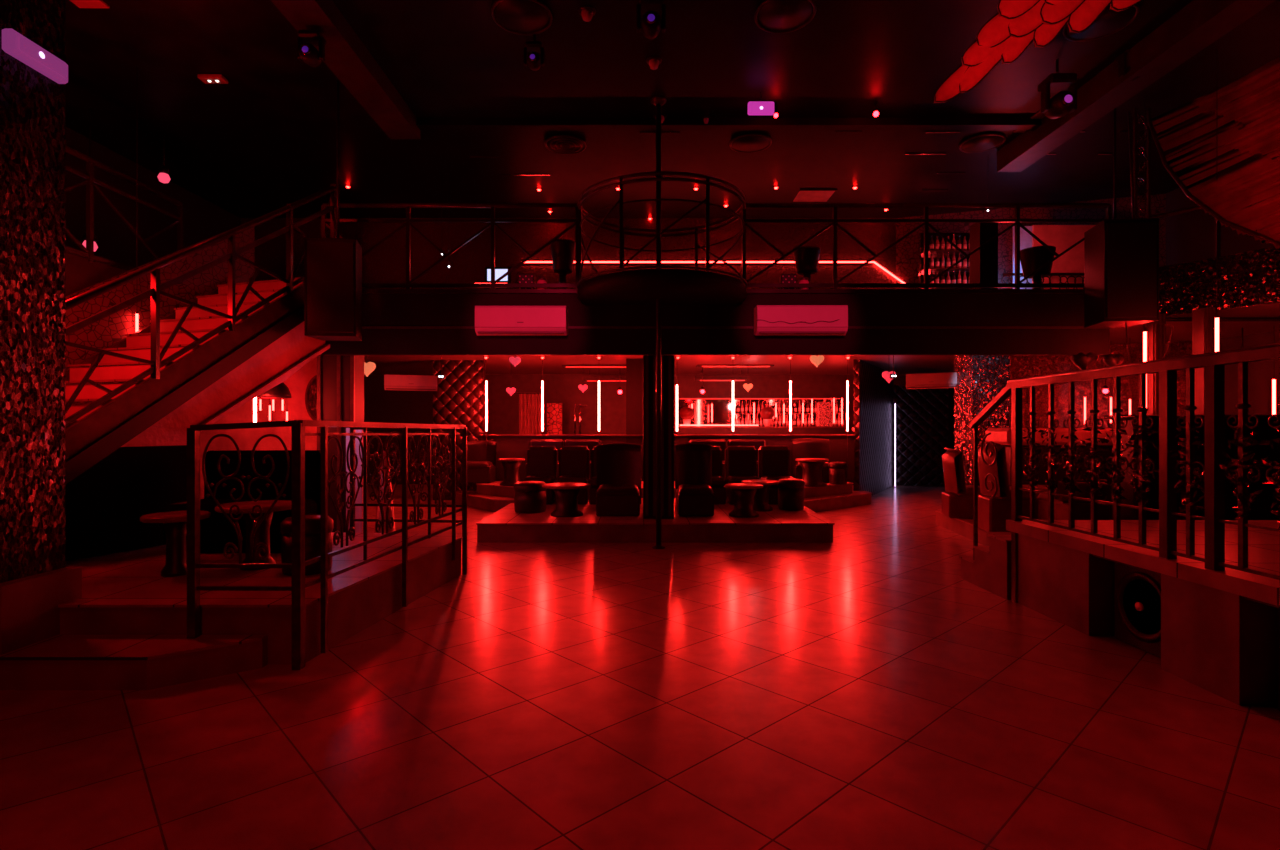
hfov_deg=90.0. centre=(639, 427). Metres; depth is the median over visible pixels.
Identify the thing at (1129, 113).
pole
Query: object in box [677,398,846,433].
shelf
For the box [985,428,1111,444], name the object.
countertop
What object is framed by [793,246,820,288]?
planter
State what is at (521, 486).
cushion
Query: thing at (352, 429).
railing
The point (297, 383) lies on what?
wall
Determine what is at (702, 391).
lamp
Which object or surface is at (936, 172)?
trim
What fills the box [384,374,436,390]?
air conditioner
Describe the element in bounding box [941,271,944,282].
bottle
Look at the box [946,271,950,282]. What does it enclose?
bottle
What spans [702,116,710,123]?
dome
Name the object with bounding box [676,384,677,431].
tube
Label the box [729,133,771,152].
ceiling speaker
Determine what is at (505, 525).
platform
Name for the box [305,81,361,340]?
loudspeaker
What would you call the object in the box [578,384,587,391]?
pendant
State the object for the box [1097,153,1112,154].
trim
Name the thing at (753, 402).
tube
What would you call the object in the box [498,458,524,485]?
round table
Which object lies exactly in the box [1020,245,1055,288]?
loudspeaker
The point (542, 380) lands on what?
tube
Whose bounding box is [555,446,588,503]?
seat
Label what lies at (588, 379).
rack
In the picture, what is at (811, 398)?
tube
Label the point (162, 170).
socket
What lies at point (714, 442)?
bench
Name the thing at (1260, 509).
railing
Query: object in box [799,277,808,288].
candle jar
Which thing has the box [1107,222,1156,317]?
grille
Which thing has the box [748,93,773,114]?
emergency light
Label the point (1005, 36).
wing
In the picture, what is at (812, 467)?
round table
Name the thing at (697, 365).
rack
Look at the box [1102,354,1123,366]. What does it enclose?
pendant
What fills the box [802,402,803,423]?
tube
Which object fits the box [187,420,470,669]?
railing
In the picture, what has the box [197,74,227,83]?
emergency light
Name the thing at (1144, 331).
tube
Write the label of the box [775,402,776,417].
tube
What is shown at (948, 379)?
air conditioner
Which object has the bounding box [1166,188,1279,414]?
wall
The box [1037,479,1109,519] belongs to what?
armchair
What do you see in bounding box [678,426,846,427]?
countertop
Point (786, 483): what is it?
cushion
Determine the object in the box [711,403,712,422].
tube
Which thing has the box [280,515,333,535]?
cushion
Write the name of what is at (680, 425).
light
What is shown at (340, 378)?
column
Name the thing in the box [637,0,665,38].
light
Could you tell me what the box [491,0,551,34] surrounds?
ceiling speaker
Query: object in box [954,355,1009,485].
column
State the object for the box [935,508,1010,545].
platform
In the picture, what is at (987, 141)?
ceiling speaker
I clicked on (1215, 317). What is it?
tube
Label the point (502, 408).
wall
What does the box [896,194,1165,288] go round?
wall
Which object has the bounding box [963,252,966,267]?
bottle
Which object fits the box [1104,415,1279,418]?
countertop
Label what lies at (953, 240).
bottle
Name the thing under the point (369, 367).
pendant
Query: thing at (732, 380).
tube
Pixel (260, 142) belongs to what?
ceiling
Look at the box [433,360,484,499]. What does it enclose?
wall
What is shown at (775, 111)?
lamp
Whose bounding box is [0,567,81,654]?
plinth
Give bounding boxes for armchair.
[459,441,495,482]
[596,443,640,515]
[675,443,713,515]
[791,438,829,482]
[942,448,980,518]
[978,441,1039,531]
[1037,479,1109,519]
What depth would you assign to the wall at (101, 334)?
7.40 m
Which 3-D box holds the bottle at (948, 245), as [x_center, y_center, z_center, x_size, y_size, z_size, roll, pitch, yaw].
[5.628,-3.370,11.680,0.071,0.300,0.071,0,0,0]
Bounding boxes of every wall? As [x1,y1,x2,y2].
[66,227,254,369]
[200,357,316,498]
[241,218,895,288]
[364,375,953,483]
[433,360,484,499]
[480,358,853,480]
[485,374,852,484]
[853,359,893,495]
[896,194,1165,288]
[1010,341,1191,427]
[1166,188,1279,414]
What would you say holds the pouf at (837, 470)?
on the platform at (492, 497)
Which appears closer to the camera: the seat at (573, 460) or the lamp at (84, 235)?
the lamp at (84, 235)
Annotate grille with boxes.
[307,241,353,332]
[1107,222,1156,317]
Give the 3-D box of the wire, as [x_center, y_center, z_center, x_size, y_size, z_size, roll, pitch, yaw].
[2.006,-1.352,8.128,1.052,0.060,0.008,0,0,0]
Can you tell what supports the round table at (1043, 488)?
on the platform at (964, 527)
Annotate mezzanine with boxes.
[66,252,125,295]
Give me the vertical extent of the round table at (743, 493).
0.440 m
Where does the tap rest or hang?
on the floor
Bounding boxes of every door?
[894,385,947,485]
[1012,226,1031,288]
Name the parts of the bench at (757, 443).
backrest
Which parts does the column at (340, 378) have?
edge trim, edge trim, edge trim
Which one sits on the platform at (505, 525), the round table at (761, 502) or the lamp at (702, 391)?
the round table at (761, 502)
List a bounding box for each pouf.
[280,515,333,575]
[513,481,546,512]
[777,478,804,510]
[829,462,847,484]
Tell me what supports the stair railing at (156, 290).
attached to the staircase at (126, 457)
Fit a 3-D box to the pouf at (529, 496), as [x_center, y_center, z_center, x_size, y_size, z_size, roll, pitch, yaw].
[-1.636,1.023,9.550,0.494,0.444,0.494,0,0,0]
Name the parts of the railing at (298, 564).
post, rail, post, post, rail, rail, post, rail, rail, post, post, post, post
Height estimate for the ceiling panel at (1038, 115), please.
0.029 m
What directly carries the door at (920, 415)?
in the wall at (873, 396)
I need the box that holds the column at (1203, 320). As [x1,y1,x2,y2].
[1192,307,1215,414]
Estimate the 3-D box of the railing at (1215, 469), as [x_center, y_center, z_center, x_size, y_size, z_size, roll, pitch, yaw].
[3.251,0.532,3.800,0.149,1.935,3.601,0,0,0]
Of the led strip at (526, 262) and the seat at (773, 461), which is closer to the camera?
the seat at (773, 461)
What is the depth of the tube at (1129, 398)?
9.99 m
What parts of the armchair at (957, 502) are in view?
backrest, seat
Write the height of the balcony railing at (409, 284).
1.142 m
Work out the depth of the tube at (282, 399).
8.93 m
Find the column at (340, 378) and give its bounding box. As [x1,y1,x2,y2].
[317,353,363,532]
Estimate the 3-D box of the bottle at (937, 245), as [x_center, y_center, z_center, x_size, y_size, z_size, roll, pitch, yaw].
[5.427,-3.370,11.680,0.071,0.300,0.071,0,0,0]
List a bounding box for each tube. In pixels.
[135,312,138,331]
[253,397,256,421]
[259,397,261,411]
[269,404,270,421]
[281,398,283,411]
[485,359,487,453]
[541,359,543,434]
[598,380,599,431]
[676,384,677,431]
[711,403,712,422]
[732,380,733,431]
[753,402,754,423]
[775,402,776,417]
[783,403,784,423]
[789,359,791,434]
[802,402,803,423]
[811,398,812,423]
[833,397,834,423]
[841,397,842,424]
[846,359,848,481]
[1084,396,1085,424]
[1110,396,1111,422]
[1129,398,1130,414]
[1143,330,1146,412]
[1214,316,1219,351]
[1272,378,1275,414]
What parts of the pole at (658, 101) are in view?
plate, ceiling plate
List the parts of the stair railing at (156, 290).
post, rail, rail, hand rail, post, post, post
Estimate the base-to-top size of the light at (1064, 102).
0.652 m
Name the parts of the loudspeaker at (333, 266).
frame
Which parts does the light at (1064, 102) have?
yoke arm, yoke arm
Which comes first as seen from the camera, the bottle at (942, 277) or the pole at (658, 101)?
the pole at (658, 101)
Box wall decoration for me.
[1148,56,1279,248]
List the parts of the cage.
post, post, post, floor trim, post, post, post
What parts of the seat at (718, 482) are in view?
backrest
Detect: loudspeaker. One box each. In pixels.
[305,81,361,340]
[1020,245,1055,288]
[1084,108,1158,327]
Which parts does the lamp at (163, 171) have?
stem, bulb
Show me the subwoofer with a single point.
(1137, 592)
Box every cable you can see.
[1125,323,1129,363]
[1149,322,1172,358]
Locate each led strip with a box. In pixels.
[523,261,873,263]
[874,261,904,282]
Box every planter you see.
[550,239,575,288]
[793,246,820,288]
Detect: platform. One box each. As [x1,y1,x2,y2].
[58,532,461,663]
[456,481,871,511]
[476,498,834,542]
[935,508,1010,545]
[1006,520,1279,704]
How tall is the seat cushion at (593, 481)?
0.160 m
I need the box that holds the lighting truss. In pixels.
[417,118,1040,129]
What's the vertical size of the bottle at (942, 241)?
0.300 m
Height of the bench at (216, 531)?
0.898 m
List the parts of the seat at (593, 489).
backrest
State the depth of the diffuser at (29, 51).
3.93 m
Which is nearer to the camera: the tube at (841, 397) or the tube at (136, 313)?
the tube at (136, 313)
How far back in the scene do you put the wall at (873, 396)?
14.31 m
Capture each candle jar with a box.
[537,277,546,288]
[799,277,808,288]
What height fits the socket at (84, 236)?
0.112 m
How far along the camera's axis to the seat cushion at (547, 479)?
10.40 m
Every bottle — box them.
[930,235,933,249]
[930,252,933,267]
[935,235,939,249]
[935,252,939,267]
[941,238,944,249]
[941,253,944,267]
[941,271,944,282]
[946,235,950,249]
[946,252,950,267]
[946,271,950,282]
[952,233,955,249]
[952,253,955,267]
[952,271,955,282]
[957,235,961,249]
[957,252,961,267]
[958,270,960,282]
[963,235,966,249]
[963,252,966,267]
[963,271,966,282]
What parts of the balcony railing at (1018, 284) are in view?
post, rail, post, rail, rail, post, post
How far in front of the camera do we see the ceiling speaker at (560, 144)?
9.15 m
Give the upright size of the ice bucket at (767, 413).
0.490 m
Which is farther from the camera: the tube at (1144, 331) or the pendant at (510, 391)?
the pendant at (510, 391)
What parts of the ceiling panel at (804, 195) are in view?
frame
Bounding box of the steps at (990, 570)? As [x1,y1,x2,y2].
[959,535,1010,599]
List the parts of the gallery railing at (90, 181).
post, rail, rail, rail, post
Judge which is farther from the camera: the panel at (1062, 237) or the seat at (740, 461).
the panel at (1062, 237)
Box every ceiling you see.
[66,0,1279,217]
[364,320,1279,374]
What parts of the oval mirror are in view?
glass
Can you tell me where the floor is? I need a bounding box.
[0,484,1279,849]
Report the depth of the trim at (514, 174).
10.33 m
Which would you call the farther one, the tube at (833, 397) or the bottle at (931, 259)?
the tube at (833, 397)
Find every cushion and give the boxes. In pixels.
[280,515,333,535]
[513,481,546,491]
[522,476,555,483]
[555,476,588,482]
[589,476,596,486]
[712,476,725,486]
[726,476,759,483]
[760,476,794,486]
[777,478,804,488]
[829,462,847,468]
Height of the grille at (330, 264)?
1.038 m
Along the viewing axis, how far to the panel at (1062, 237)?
11.10 m
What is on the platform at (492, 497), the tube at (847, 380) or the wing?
the tube at (847, 380)
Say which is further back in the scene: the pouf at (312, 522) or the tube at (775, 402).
the tube at (775, 402)
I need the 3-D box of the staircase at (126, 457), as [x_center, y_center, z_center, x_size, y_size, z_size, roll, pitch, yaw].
[-5.160,-0.459,6.418,1.530,3.242,4.016,0,0,18]
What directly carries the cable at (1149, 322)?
hanging from the loudspeaker at (1121, 256)
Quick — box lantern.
[817,402,831,425]
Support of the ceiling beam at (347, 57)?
attached to the ceiling at (260, 142)
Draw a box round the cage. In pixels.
[577,171,747,304]
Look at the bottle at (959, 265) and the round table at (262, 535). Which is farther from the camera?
the bottle at (959, 265)
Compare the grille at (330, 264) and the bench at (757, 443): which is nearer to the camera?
the grille at (330, 264)
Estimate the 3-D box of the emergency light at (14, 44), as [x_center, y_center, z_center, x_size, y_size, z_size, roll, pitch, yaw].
[-3.718,-2.290,3.955,0.104,0.140,0.390,0,0,0]
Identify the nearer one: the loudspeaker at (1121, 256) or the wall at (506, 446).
the loudspeaker at (1121, 256)
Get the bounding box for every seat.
[522,446,556,503]
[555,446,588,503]
[589,446,640,503]
[676,446,725,503]
[725,446,759,503]
[758,446,794,503]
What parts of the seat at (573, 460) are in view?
backrest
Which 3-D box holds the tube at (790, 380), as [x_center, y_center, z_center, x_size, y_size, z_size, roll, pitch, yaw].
[3.010,-0.635,12.800,0.042,1.550,0.040,0,0,0]
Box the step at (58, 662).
[0,635,266,689]
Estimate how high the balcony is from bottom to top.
0.850 m
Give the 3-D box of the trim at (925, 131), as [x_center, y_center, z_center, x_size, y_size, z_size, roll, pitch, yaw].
[4.176,-4.090,8.835,0.483,0.019,0.024,0,0,0]
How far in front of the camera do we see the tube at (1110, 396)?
10.39 m
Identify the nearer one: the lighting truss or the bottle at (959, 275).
the lighting truss
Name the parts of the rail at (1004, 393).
post, rail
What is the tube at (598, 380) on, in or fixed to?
hanging from the ceiling at (1182, 329)
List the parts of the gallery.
rail, post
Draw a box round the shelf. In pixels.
[919,233,969,288]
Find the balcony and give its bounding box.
[323,289,1279,354]
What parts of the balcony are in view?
edge trim, moulding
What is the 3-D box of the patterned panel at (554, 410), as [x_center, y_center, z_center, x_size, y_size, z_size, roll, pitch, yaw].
[-2.071,0.450,15.525,0.363,2.100,0.050,0,0,0]
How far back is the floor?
3.21 m
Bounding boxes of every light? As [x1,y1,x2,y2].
[2,28,67,83]
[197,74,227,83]
[297,29,325,66]
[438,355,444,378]
[523,35,543,70]
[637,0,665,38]
[680,425,758,425]
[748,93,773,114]
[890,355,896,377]
[1038,59,1076,118]
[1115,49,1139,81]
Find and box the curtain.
[517,393,541,433]
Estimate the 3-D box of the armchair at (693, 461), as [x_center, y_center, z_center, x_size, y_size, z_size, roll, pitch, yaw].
[0.796,0.736,9.360,0.556,1.019,0.740,0,0,0]
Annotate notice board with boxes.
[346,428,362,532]
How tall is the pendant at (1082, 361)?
0.289 m
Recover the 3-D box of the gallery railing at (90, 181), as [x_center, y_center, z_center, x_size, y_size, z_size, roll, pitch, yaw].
[-6.000,-2.381,4.925,0.061,1.142,6.895,0,0,0]
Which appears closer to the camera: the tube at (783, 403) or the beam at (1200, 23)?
the beam at (1200, 23)
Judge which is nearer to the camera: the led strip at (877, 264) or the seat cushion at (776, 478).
the seat cushion at (776, 478)
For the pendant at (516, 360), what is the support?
hanging from the ceiling at (1182, 329)
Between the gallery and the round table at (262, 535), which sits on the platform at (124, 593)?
the round table at (262, 535)
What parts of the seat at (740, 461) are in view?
backrest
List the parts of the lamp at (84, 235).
stem, bulb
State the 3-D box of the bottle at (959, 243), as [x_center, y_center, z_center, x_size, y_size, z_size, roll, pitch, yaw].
[5.829,-3.370,11.680,0.071,0.300,0.071,0,0,0]
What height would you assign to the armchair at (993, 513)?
1.119 m
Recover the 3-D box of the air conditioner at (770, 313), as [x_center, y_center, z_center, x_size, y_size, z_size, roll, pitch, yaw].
[2.069,-1.378,8.258,1.152,0.373,0.244,0,0,0]
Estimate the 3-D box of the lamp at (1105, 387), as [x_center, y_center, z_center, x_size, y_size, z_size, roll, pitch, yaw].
[7.201,-0.971,9.900,0.080,0.878,0.080,0,0,0]
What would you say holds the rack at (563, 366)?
hanging from the ceiling at (1182, 329)
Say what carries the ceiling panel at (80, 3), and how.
attached to the ceiling at (260, 142)
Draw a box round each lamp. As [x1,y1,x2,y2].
[82,108,97,251]
[157,135,170,182]
[257,382,291,397]
[700,367,704,393]
[774,104,777,117]
[873,102,878,116]
[1103,365,1107,393]
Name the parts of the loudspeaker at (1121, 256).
frame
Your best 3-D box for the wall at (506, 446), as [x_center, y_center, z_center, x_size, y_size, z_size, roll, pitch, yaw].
[0.550,-0.165,13.090,7.600,2.490,0.220,0,0,0]
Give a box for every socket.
[82,232,97,241]
[157,166,170,174]
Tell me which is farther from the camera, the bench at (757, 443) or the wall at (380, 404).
the wall at (380, 404)
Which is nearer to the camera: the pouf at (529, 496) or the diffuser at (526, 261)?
the pouf at (529, 496)
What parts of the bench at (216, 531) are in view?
seat, backrest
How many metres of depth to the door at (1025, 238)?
11.60 m
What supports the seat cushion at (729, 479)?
on the seat at (740, 461)
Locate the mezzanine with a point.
(81, 274)
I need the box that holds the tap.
[574,404,586,433]
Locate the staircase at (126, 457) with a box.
[66,272,329,560]
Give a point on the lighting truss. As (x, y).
(422, 123)
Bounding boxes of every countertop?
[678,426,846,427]
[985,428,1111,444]
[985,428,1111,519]
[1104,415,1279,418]
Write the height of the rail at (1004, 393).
1.672 m
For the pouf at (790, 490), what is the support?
on the platform at (505, 525)
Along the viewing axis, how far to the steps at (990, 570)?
5.81 m
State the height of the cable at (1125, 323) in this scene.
0.561 m
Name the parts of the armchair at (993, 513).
backrest, seat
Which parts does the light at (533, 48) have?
yoke arm, yoke arm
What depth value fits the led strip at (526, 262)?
12.45 m
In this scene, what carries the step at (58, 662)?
on the floor
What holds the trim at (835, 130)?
attached to the ceiling at (260, 142)
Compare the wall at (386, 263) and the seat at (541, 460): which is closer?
the seat at (541, 460)
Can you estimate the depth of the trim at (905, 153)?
9.54 m
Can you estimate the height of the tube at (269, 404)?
0.392 m
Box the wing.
[934,0,1142,102]
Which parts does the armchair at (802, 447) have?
backrest, seat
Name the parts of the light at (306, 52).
yoke arm, yoke arm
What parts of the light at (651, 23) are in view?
yoke arm, yoke arm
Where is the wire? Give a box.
[757,319,838,323]
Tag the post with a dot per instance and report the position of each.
(1135, 113)
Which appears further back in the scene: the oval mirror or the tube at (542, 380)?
the tube at (542, 380)
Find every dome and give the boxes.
[578,5,595,21]
[646,56,661,69]
[653,113,666,123]
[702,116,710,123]
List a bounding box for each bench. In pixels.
[163,450,320,552]
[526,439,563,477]
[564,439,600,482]
[689,439,726,483]
[727,439,765,476]
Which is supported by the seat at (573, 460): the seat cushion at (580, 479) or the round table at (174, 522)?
the seat cushion at (580, 479)
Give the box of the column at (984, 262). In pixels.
[970,222,997,288]
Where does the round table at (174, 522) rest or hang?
on the platform at (124, 593)
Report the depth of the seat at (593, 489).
10.41 m
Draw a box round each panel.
[70,0,108,7]
[547,403,561,433]
[793,189,836,201]
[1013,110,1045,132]
[1032,225,1094,288]
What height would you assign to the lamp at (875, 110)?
0.184 m
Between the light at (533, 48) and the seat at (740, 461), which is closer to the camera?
the light at (533, 48)
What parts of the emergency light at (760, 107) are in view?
casing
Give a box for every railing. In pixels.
[66,127,240,270]
[66,146,182,270]
[66,184,336,425]
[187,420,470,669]
[321,203,577,288]
[350,427,461,530]
[746,203,1111,288]
[1007,343,1279,602]
[1104,415,1279,519]
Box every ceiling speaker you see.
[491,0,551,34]
[544,135,585,153]
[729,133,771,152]
[754,0,815,32]
[959,133,1005,152]
[1063,4,1139,41]
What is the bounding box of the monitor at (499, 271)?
[484,267,510,288]
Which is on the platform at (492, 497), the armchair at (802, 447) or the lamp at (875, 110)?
the armchair at (802, 447)
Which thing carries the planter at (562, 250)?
on the balcony
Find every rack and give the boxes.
[562,365,625,367]
[583,370,625,381]
[695,370,748,380]
[696,365,773,366]
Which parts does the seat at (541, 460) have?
backrest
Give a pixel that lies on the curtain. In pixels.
(529, 403)
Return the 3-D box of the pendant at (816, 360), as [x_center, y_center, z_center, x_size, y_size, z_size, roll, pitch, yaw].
[2.932,-1.208,10.600,0.226,0.404,0.160,0,0,0]
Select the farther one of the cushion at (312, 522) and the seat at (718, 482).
the seat at (718, 482)
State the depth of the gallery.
7.70 m
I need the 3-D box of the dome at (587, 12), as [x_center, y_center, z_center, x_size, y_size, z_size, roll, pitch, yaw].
[-0.521,-4.054,6.291,0.175,0.089,0.175,0,0,0]
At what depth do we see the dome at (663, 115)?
8.38 m
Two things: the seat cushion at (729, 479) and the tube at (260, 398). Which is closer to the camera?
the tube at (260, 398)
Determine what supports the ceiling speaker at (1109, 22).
attached to the ceiling at (260, 142)
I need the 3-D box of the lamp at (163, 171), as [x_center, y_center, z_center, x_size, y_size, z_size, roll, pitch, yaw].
[-6.664,-3.762,8.960,0.150,0.674,0.150,0,0,0]
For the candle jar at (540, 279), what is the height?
0.195 m
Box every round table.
[140,510,210,576]
[215,500,291,569]
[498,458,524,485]
[543,482,590,516]
[725,483,762,517]
[741,479,778,510]
[796,458,828,486]
[1022,485,1056,491]
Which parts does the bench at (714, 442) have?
backrest, seat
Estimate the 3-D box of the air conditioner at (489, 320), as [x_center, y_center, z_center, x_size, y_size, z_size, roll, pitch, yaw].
[-1.522,-1.375,8.258,1.159,0.367,0.244,0,0,0]
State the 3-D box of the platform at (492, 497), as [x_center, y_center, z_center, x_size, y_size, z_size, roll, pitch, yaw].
[0.427,1.288,12.069,8.283,0.425,1.862,0,0,0]
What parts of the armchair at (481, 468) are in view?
seat, backrest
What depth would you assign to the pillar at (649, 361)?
8.73 m
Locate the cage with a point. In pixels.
(643, 286)
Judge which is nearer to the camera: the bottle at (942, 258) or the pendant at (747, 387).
the bottle at (942, 258)
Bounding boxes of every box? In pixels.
[519,274,535,288]
[778,274,795,288]
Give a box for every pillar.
[0,0,65,582]
[643,355,673,518]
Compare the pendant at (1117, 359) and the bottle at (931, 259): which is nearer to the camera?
the pendant at (1117, 359)
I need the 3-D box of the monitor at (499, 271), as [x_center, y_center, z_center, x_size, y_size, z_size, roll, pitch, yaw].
[-2.063,-2.077,9.320,0.380,0.533,0.500,0,0,0]
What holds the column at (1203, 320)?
on the platform at (964, 527)
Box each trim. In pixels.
[470,156,499,157]
[479,434,854,435]
[514,174,549,175]
[640,131,679,132]
[835,130,861,131]
[905,153,945,154]
[925,131,959,132]
[936,172,964,173]
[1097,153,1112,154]
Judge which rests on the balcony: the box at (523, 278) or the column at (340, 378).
the box at (523, 278)
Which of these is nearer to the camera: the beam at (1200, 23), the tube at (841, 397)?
the beam at (1200, 23)
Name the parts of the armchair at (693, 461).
backrest, seat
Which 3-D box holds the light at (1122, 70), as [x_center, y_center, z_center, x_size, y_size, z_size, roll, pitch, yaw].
[5.392,-3.972,6.996,0.280,0.356,0.264,0,0,0]
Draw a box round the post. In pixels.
[1133,107,1150,218]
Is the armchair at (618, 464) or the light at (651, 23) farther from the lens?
the armchair at (618, 464)
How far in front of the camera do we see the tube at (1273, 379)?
8.79 m
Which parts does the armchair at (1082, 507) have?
seat, backrest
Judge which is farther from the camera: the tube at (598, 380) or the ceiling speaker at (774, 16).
the tube at (598, 380)
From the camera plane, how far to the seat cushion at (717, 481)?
10.39 m
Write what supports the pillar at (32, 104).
on the plinth
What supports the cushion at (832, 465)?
on the pouf at (837, 470)
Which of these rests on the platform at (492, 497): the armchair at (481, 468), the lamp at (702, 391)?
the armchair at (481, 468)
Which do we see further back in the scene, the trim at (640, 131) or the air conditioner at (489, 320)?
the trim at (640, 131)
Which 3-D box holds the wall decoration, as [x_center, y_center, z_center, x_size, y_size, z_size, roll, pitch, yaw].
[7.320,-2.835,4.994,0.696,2.536,5.912,0,0,-30]
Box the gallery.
[1121,205,1279,316]
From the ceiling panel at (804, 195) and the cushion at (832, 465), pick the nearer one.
the ceiling panel at (804, 195)
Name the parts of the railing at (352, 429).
post, rail, rail, rail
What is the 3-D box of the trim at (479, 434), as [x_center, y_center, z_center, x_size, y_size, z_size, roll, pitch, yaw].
[0.550,0.145,13.060,7.600,0.030,0.240,0,0,0]
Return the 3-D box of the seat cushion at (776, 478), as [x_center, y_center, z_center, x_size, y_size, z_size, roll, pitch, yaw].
[2.293,0.885,10.610,0.534,0.160,0.480,0,0,0]
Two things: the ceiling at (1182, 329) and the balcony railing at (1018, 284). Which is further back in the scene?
the ceiling at (1182, 329)
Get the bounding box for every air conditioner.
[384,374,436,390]
[475,306,567,335]
[754,305,847,335]
[906,372,956,388]
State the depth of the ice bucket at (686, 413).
15.94 m
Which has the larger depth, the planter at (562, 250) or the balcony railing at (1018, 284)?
the planter at (562, 250)
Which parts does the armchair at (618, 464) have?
seat, backrest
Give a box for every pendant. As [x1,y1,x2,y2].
[364,362,375,376]
[506,387,515,395]
[509,357,520,366]
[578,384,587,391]
[743,383,752,390]
[810,355,823,366]
[882,371,895,382]
[1070,352,1097,369]
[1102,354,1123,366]
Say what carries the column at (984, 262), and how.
on the balcony
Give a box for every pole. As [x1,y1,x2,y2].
[651,96,666,548]
[1128,112,1134,218]
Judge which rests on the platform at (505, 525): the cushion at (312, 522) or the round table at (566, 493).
the round table at (566, 493)
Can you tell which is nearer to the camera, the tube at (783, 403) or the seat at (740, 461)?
the seat at (740, 461)
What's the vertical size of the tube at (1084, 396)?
1.361 m
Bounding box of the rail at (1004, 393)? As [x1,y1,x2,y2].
[969,385,1010,559]
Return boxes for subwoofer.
[1114,562,1160,657]
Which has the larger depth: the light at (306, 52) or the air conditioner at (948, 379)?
the air conditioner at (948, 379)
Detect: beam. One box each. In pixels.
[271,0,419,138]
[997,0,1275,171]
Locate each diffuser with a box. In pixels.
[19,36,66,76]
[525,261,873,262]
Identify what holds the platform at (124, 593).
on the floor
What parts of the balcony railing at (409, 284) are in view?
post, post, rail, rail, rail, post, post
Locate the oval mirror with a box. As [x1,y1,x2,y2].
[305,375,316,419]
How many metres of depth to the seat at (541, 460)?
10.85 m
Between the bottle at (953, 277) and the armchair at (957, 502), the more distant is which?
the bottle at (953, 277)
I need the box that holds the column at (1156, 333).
[1143,314,1165,414]
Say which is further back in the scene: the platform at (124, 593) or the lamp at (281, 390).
the lamp at (281, 390)
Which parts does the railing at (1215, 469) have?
post, rail, rail, rail, post, post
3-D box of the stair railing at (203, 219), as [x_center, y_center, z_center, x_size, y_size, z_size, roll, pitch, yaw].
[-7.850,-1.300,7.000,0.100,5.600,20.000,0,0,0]
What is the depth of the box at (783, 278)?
8.46 m
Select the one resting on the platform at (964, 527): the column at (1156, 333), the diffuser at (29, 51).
the column at (1156, 333)
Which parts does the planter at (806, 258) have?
pot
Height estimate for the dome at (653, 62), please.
0.089 m
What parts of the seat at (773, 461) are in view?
backrest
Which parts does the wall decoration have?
hem cord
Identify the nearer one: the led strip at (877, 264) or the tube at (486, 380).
the led strip at (877, 264)

